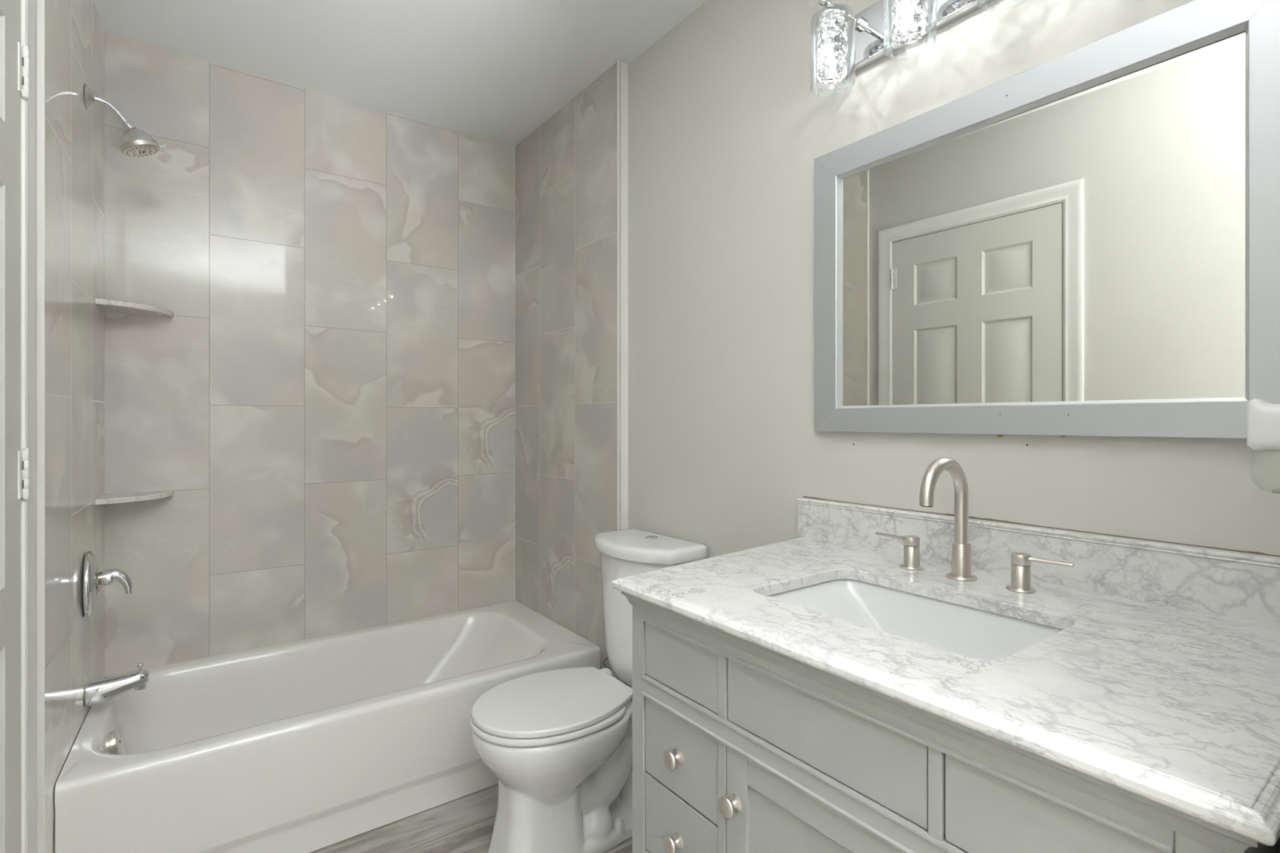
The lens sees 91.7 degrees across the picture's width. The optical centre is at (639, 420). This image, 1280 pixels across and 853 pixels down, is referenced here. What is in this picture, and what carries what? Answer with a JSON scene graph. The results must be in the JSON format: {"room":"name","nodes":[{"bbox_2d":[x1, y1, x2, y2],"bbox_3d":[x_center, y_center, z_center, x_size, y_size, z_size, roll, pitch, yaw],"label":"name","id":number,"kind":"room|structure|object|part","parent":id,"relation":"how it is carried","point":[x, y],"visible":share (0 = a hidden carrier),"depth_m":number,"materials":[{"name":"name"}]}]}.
{"room":"bathroom","nodes":[
{"label":"bathroom","id":0,"kind":"room"},
{"bbox_2d":[104,31,515,676],"bbox_3d":[-1.221,-0.031,2.526,1.900,2.518,0.100,0,0,-36],"label":"wall","id":1,"kind":"structure","parent":0,"point":[325,403],"depth_m":2.38,"materials":[{"name":"tile"}]},
{"bbox_2d":[95,297,173,317],"bbox_3d":[-1.651,-0.367,2.038,0.190,0.018,0.180,0,0,-36],"label":"corner shelf","id":2,"kind":"object","parent":1,"relation":"attached to","point":[106,305],"visible":1,"depth_m":2.01,"materials":[{"name":"stone"}]},
{"bbox_2d":[95,490,173,505],"bbox_3d":[-1.651,0.252,2.038,0.190,0.018,0.180,0,0,-36],"label":"corner shelf","id":3,"kind":"object","parent":1,"relation":"attached to","point":[113,498],"visible":1,"depth_m":2.00,"materials":[{"name":"stone"}]},
{"bbox_2d":[94,0,707,146],"bbox_3d":[0.242,-1.340,0.517,2.500,0.100,5.350,0,0,-36],"label":"ceiling","id":4,"kind":"structure","parent":0,"point":[496,70],"depth_m":2.11,"materials":[{"name":"paint"}]},
{"bbox_2d":[309,783,632,852],"bbox_3d":[0.242,1.278,0.517,2.500,0.100,5.350,0,0,-36],"label":"floor","id":5,"kind":"structure","parent":0,"point":[465,824],"depth_m":1.85,"materials":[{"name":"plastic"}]},
{"bbox_2d":[54,600,600,852],"bbox_3d":[-0.971,1.037,2.180,1.496,0.378,0.748,0,0,-36],"label":"bathtub","id":6,"kind":"object","parent":5,"relation":"on","point":[308,745],"visible":0.87,"depth_m":1.90,"materials":[{"name":"white ceramic"}]},
{"bbox_3d":[-1.511,0.929,1.782,0.037,0.073,0.073,0,0,-36],"label":"overflow plate","id":7,"kind":"part","parent":6,"relation":"part of","materials":[{"name":"silver metal"}]},
{"bbox_2d":[469,528,707,852],"bbox_3d":[-0.168,0.814,1.836,0.686,0.881,0.421,0,0,-36],"label":"toilet","id":8,"kind":"object","parent":5,"relation":"on","point":[557,744],"visible":0.75,"depth_m":1.71,"materials":[{"name":"white ceramic"}]},
{"bbox_3d":[-0.268,0.816,1.760,0.422,0.018,0.376,0,0,-36],"label":"seat","id":9,"kind":"part","parent":8,"relation":"part of","materials":[{"name":"white plastic"}]},
{"bbox_3d":[-0.254,0.795,1.769,0.449,0.018,0.366,0,0,-36],"label":"seat lid","id":10,"kind":"part","parent":8,"relation":"part of","materials":[{"name":"white plastic"}]},
{"bbox_3d":[-0.170,1.041,1.831,0.653,0.427,0.369,0,0,-36],"label":"bowl","id":11,"kind":"part","parent":8,"relation":"part of","materials":[{"name":"white ceramic"}]},
{"bbox_3d":[0.006,0.398,1.973,0.241,0.040,0.402,0,0,-36],"label":"tank lid","id":12,"kind":"part","parent":8,"relation":"part of","materials":[{"name":"white ceramic"}]},
{"bbox_3d":[0.010,0.622,1.977,0.215,0.411,0.369,0,0,-36],"label":"tank","id":13,"kind":"part","parent":8,"relation":"part of","materials":[{"name":"white ceramic"}]},
{"bbox_2d":[621,591,1279,852],"bbox_3d":[0.467,0.772,1.001,0.641,0.912,0.857,0,0,-36],"label":"vanity cabinet","id":14,"kind":"object","parent":5,"relation":"on","point":[740,745],"visible":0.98,"depth_m":0.81,"materials":[{"name":"paint"}]},
{"bbox_3d":[0.056,0.715,1.048,0.026,0.031,0.031,0,0,-36],"label":"knob","id":15,"kind":"part","parent":14,"relation":"part of","materials":[{"name":"silver metal"}]},
{"bbox_3d":[0.056,0.571,1.048,0.026,0.031,0.031,0,0,-36],"label":"knob","id":16,"kind":"part","parent":14,"relation":"part of","materials":[{"name":"silver metal"}]},
{"bbox_3d":[0.073,0.713,1.060,0.016,0.139,0.193,0,0,-36],"label":"drawer","id":17,"kind":"part","parent":14,"relation":"part of","materials":[{"name":"paint"}]},
{"bbox_3d":[0.073,0.570,1.060,0.016,0.139,0.193,0,0,-36],"label":"drawer","id":18,"kind":"part","parent":14,"relation":"part of","materials":[{"name":"paint"}]},
{"bbox_3d":[0.135,0.580,0.935,0.026,0.031,0.031,0,0,-36],"label":"knob","id":19,"kind":"part","parent":14,"relation":"part of","materials":[{"name":"silver metal"}]},
{"bbox_3d":[0.236,0.795,0.837,0.006,0.515,0.242,0,0,-36],"label":"door panel","id":20,"kind":"part","parent":14,"relation":"part of","materials":[{"name":"paint"}]},
{"bbox_3d":[0.235,0.795,0.835,0.019,0.591,0.321,0,0,-36],"label":"cabinet door","id":21,"kind":"part","parent":14,"relation":"part of","materials":[{"name":"paint"}]},
{"bbox_2d":[611,536,1279,845],"bbox_3d":[0.444,0.306,1.032,0.643,0.020,0.958,0,0,-36],"label":"countertop","id":22,"kind":"structure","parent":14,"relation":"on","point":[1176,708],"depth_m":0.74,"materials":[{"name":"stone"}]},
{"bbox_2d":[875,531,924,570],"bbox_3d":[0.527,0.264,1.267,0.044,0.063,0.101,0,0,-36],"label":"tap","id":23,"kind":"object","parent":22,"relation":"on","point":[911,543],"visible":1,"depth_m":1.23,"materials":[{"name":"silver metal"}]},
{"bbox_3d":[0.519,0.239,1.278,0.012,0.010,0.073,0,0,-36],"label":"lever","id":24,"kind":"part","parent":23,"relation":"part of","materials":[{"name":"silver metal"}]},
{"bbox_3d":[0.544,0.272,1.244,0.029,0.042,0.029,0,0,-36],"label":"handle","id":25,"kind":"part","parent":23,"relation":"part of","materials":[{"name":"silver metal"}]},
{"bbox_2d":[767,578,1062,660],"bbox_3d":[0.419,0.386,1.001,0.324,0.140,0.454,0,0,-36],"label":"sink","id":26,"kind":"object","parent":22,"relation":"in","point":[962,630],"visible":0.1,"depth_m":1.11,"materials":[{"name":"white ceramic"}]},
{"bbox_2d":[919,457,977,581],"bbox_3d":[0.559,0.181,1.133,0.159,0.229,0.052,0,0,-36],"label":"faucet spout","id":27,"kind":"object","parent":22,"relation":"on","point":[961,548],"visible":1,"depth_m":1.15,"materials":[{"name":"silver metal"}]},
{"bbox_2d":[1006,552,1074,593],"bbox_3d":[0.679,0.264,1.058,0.044,0.063,0.101,0,0,-36],"label":"tap","id":28,"kind":"object","parent":22,"relation":"on","point":[1020,562],"visible":1,"depth_m":1.07,"materials":[{"name":"silver metal"}]},
{"bbox_3d":[0.663,0.272,1.081,0.029,0.042,0.029,0,0,-36],"label":"handle","id":29,"kind":"part","parent":28,"relation":"part of","materials":[{"name":"silver metal"}]},
{"bbox_3d":[0.688,0.239,1.046,0.012,0.010,0.073,0,0,-36],"label":"lever","id":30,"kind":"part","parent":28,"relation":"part of","materials":[{"name":"silver metal"}]},
{"bbox_2d":[620,0,1279,559],"bbox_3d":[0.952,-0.031,0.959,0.152,2.518,5.030,0,0,-36],"label":"wall","id":31,"kind":"structure","parent":0,"point":[726,128],"depth_m":1.68,"materials":[{"name":"paint"}]},
{"bbox_2d":[515,62,620,670],"bbox_3d":[-0.330,-0.031,2.582,0.010,2.518,0.867,0,0,-36],"label":"tile","id":32,"kind":"structure","parent":31,"relation":"attached to","point":[566,170],"depth_m":2.54,"materials":[{"name":"tile"}]},
{"bbox_2d":[617,60,619,529],"bbox_3d":[-0.077,-0.031,2.228,0.006,2.518,0.008,0,0,-36],"label":"trim","id":33,"kind":"structure","parent":31,"relation":"attached to","point":[618,61],"depth_m":2.23,"materials":[{"name":"paint"}]},
{"bbox_2d":[619,63,620,517],"bbox_3d":[-0.072,-0.465,2.232,0.002,1.630,0.003,0,0,-36],"label":"trim","id":34,"kind":"structure","parent":31,"relation":"attached to","point":[620,64],"depth_m":2.23,"materials":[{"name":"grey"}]},
{"bbox_2d":[809,0,994,90],"bbox_3d":[0.622,-0.847,1.185,0.179,0.202,0.659,0,0,-36],"label":"vanity light","id":35,"kind":"object","parent":31,"relation":"attached to","point":[885,27],"visible":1,"depth_m":1.37,"materials":[{"name":"clear glass"}]},
{"bbox_3d":[0.428,-0.824,1.383,0.067,0.124,0.065,0,0,-36],"label":"crystal rod","id":36,"kind":"part","parent":35,"relation":"part of","materials":[{"name":"clear glass"}]},
{"bbox_3d":[0.428,-0.825,1.383,0.097,0.157,0.097,0,0,-36],"label":"lamp shade","id":37,"kind":"part","parent":35,"relation":"part of","materials":[{"name":"clear glass"}]},
{"bbox_3d":[0.460,-0.921,1.407,0.124,0.028,0.028,0,0,-36],"label":"arm","id":38,"kind":"part","parent":35,"relation":"part of","materials":[{"name":"silver metal"}]},
{"bbox_3d":[0.536,-0.824,1.235,0.067,0.124,0.065,0,0,-36],"label":"crystal rod","id":39,"kind":"part","parent":35,"relation":"part of","materials":[{"name":"clear glass"}]},
{"bbox_3d":[0.536,-0.825,1.235,0.097,0.157,0.097,0,0,-36],"label":"lamp shade","id":40,"kind":"part","parent":35,"relation":"part of","materials":[{"name":"clear glass"}]},
{"bbox_2d":[796,496,1279,626],"bbox_3d":[0.695,0.245,1.216,0.027,0.101,0.957,0,0,-36],"label":"backsplash","id":41,"kind":"structure","parent":31,"relation":"attached to","point":[1232,583],"depth_m":1.08,"materials":[{"name":"stone"}]},
{"bbox_2d":[813,0,1279,439],"bbox_3d":[0.696,-0.314,1.217,0.023,0.683,0.854,0,0,-36],"label":"wall mirror","id":42,"kind":"object","parent":31,"relation":"attached to","point":[1083,241],"visible":0.96,"depth_m":1.11,"materials":[{"name":"silver metal"}]},
{"bbox_3d":[0.464,-0.314,1.535,0.022,0.683,0.066,0,0,-36],"label":"frame rail","id":43,"kind":"part","parent":42,"relation":"part of","materials":[{"name":"grey wood"}]},
{"bbox_3d":[0.696,-0.001,1.217,0.022,0.057,0.854,0,0,-36],"label":"frame rail","id":44,"kind":"part","parent":42,"relation":"part of","materials":[{"name":"grey wood"}]},
{"bbox_3d":[0.696,-0.623,1.217,0.022,0.065,0.854,0,0,-36],"label":"frame rail","id":45,"kind":"part","parent":42,"relation":"part of","materials":[{"name":"grey wood"}]},
{"bbox_3d":[0.928,-0.314,0.898,0.022,0.683,0.066,0,0,-36],"label":"frame rail","id":46,"kind":"part","parent":42,"relation":"part of","materials":[{"name":"grey wood"}]},
{"bbox_3d":[-0.459,-0.031,-0.025,0.309,2.518,5.100,0,0,-36],"label":"wall","id":47,"kind":"structure","parent":0,"visible":0},
{"bbox_2d":[0,0,29,852],"bbox_3d":[-1.035,0.168,0.950,0.109,2.096,0.733,0,0,-36],"label":"door","id":48,"kind":"structure","parent":47,"relation":"in","point":[14,58],"depth_m":1.18,"materials":[{"name":"paint"}]},
{"bbox_2d":[20,0,21,852],"bbox_3d":[-1.078,0.169,0.913,0.101,2.119,0.749,0,0,-34],"label":"trim","id":49,"kind":"structure","parent":47,"relation":"attached to","point":[20,0],"depth_m":1.25,"materials":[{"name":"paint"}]},
{"bbox_2d":[21,0,36,852],"bbox_3d":[-1.033,0.137,0.946,0.012,2.183,0.874,0,0,-34],"label":"trim","id":50,"kind":"structure","parent":47,"relation":"attached to","point":[28,7],"depth_m":1.27,"materials":[{"name":"paint"}]},
{"bbox_2d":[36,0,44,852],"bbox_3d":[-1.309,-0.031,1.357,0.014,2.518,0.005,0,0,-36],"label":"trim","id":51,"kind":"structure","parent":47,"relation":"attached to","point":[40,3],"depth_m":1.35,"materials":[{"name":"paint"}]},
{"bbox_2d":[44,0,104,852],"bbox_3d":[-1.547,-0.031,1.708,0.013,2.518,0.848,0,0,-34],"label":"wall tile","id":52,"kind":"structure","parent":47,"relation":"attached to","point":[74,32],"depth_m":1.59,"materials":[{"name":"tile"}]},
{"bbox_2d":[83,551,132,617],"bbox_3d":[-1.548,0.470,1.811,0.107,0.188,0.188,0,0,-36],"label":"shower valve","id":53,"kind":"object","parent":52,"relation":"attached to","point":[93,578],"visible":1,"depth_m":1.76,"materials":[{"name":"silver metal"}]},
{"bbox_3d":[-1.577,0.470,1.790,0.029,0.188,0.188,0,0,-38],"label":"valve plate","id":54,"kind":"part","parent":53,"relation":"part of","materials":[{"name":"silver metal"}]},
{"bbox_3d":[-1.530,0.472,1.824,0.063,0.077,0.037,0,0,-36],"label":"lever","id":55,"kind":"part","parent":53,"relation":"part of","materials":[{"name":"silver metal"}]},
{"bbox_2d":[84,662,149,706],"bbox_3d":[-1.531,0.772,1.823,0.142,0.094,0.064,0,0,-36],"label":"tub spout","id":56,"kind":"object","parent":52,"relation":"attached to","point":[99,691],"visible":1,"depth_m":1.80,"materials":[{"name":"silver metal"}]},
{"bbox_3d":[-1.490,0.740,1.853,0.019,0.028,0.019,0,0,-36],"label":"diverter knob","id":57,"kind":"part","parent":56,"relation":"part of","materials":[{"name":"silver metal"}]},
{"bbox_2d":[84,83,166,156],"bbox_3d":[-1.515,-0.875,1.835,0.184,0.176,0.097,0,0,-36],"label":"shower","id":58,"kind":"object","parent":52,"relation":"attached to","point":[134,141],"visible":1,"depth_m":1.82,"materials":[{"name":"silver metal"}]},
{"bbox_3d":[-1.548,-0.902,1.811,0.102,0.073,0.019,0,0,-36],"label":"shower arm","id":59,"kind":"part","parent":58,"relation":"part of","materials":[{"name":"silver metal"}]},
{"bbox_3d":[0.752,-0.031,0.582,0.700,2.518,0.110,0,0,-36],"label":"wall","id":60,"kind":"structure","parent":0,"visible":0},
{"bbox_3d":[0.758,0.017,0.658,0.070,0.115,0.005,0,0,-36],"label":"outlet plate","id":61,"kind":"object","parent":60,"relation":"attached to","visible":0},
{"bbox_2d":[1246,398,1279,493],"bbox_3d":[0.728,0.028,0.682,0.060,0.106,0.083,0,0,-36],"label":"air freshener","id":62,"kind":"object","parent":61,"relation":"attached to","point":[1263,417],"visible":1,"depth_m":0.69,"materials":[{"name":"white plastic"}]},
{"bbox_2d":[1271,489,1279,493],"bbox_3d":[0.721,0.080,0.691,0.026,0.003,0.026,0,0,-36],"label":"bottle","id":63,"kind":"object","parent":62,"relation":"on","point":[1277,491],"depth_m":0.69,"materials":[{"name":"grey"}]}
]}

